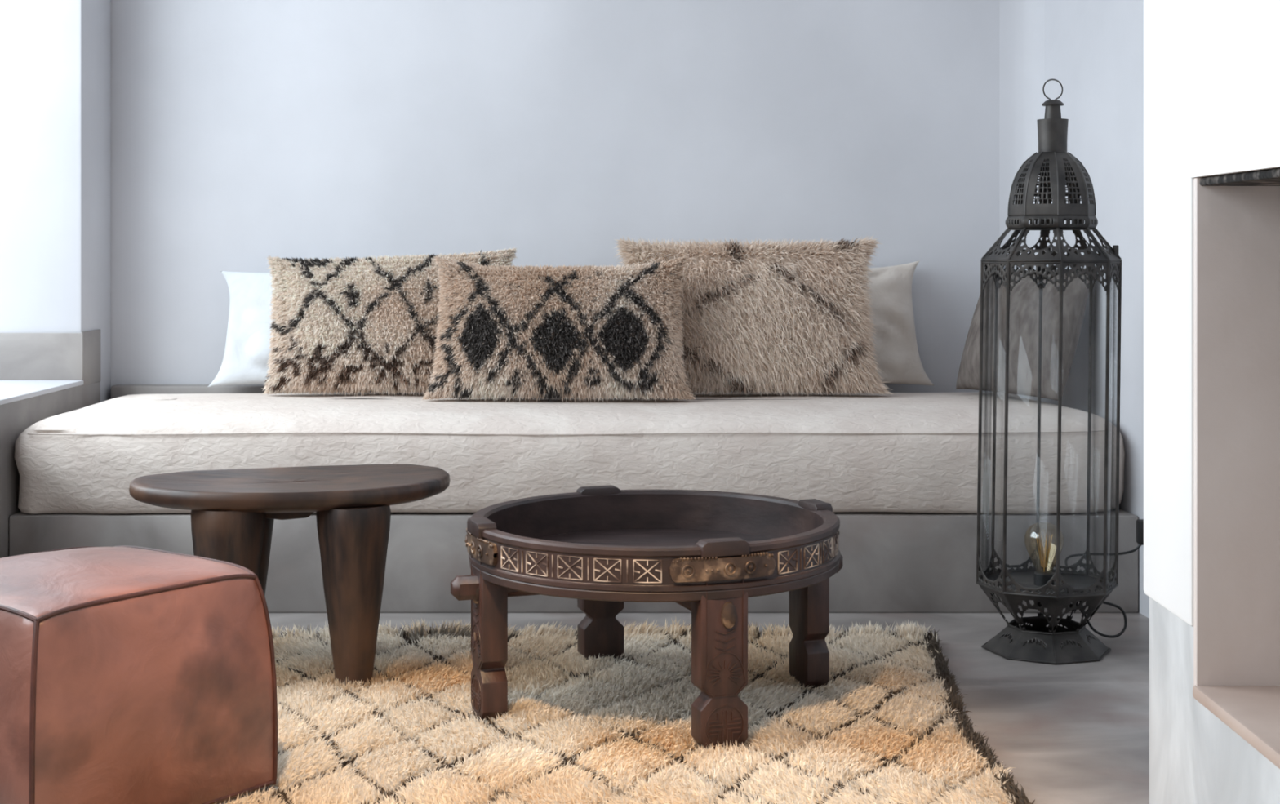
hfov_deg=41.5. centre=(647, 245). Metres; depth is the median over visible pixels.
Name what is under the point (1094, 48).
wall
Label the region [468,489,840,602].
tray
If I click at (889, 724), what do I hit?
rug
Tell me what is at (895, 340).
bed pillow
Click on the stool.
(233, 512)
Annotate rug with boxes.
[213,617,1035,803]
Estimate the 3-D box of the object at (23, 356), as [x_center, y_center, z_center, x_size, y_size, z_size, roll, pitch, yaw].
[-1.592,0.497,1.811,0.456,0.576,4.822,0,0,0]
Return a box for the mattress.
[14,391,1124,514]
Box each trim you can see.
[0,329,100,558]
[0,380,83,404]
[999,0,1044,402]
[1149,596,1279,803]
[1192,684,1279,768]
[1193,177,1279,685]
[1199,168,1279,186]
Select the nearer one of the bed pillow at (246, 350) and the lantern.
the lantern
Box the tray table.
[450,484,843,749]
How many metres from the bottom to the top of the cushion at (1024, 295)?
0.303 m
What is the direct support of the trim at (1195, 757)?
attached to the wall at (1211, 68)
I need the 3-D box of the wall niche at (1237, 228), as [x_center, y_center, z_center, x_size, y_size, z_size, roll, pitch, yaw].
[0.909,0.211,1.407,0.582,0.577,1.013,0,0,0]
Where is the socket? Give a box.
[1034,570,1053,586]
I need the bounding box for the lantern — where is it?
[976,79,1143,664]
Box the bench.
[8,384,1137,612]
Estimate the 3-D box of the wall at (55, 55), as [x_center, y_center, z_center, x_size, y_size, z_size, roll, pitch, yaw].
[-1.595,-0.515,1.860,0.450,2.600,4.920,0,0,0]
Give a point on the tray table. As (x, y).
(705, 553)
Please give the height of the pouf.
0.326 m
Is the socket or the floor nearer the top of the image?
the socket
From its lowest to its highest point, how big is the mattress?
0.218 m
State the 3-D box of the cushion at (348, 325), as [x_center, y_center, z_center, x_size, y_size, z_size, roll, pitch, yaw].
[-0.616,0.182,4.068,0.621,0.359,0.179,0,0,0]
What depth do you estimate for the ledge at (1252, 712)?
1.80 m
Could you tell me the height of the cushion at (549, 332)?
0.341 m
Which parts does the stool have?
leg, leg, seat, leg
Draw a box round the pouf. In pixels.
[0,545,277,803]
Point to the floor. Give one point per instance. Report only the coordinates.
(1071, 733)
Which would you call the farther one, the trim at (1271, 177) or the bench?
the bench
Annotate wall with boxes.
[0,0,111,402]
[111,0,999,393]
[1044,0,1149,617]
[1143,0,1279,626]
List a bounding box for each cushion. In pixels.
[262,248,519,395]
[422,254,695,402]
[612,235,894,397]
[955,267,1088,400]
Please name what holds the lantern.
on the floor
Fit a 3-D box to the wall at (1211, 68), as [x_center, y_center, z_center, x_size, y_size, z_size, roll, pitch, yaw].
[0.932,-0.515,0.750,0.635,2.600,2.700,0,0,0]
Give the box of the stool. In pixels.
[128,463,449,685]
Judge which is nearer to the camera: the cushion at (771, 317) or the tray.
the tray
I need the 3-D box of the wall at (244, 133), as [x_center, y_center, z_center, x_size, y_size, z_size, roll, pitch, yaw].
[-0.300,-0.515,4.370,3.200,2.600,0.100,0,0,0]
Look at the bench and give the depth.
3.61 m
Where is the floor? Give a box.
[268,612,1149,803]
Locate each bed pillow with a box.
[208,271,275,386]
[862,260,934,386]
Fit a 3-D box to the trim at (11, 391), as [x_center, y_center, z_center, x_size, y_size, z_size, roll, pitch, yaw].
[-1.592,0.331,2.495,0.456,0.012,3.190,0,0,0]

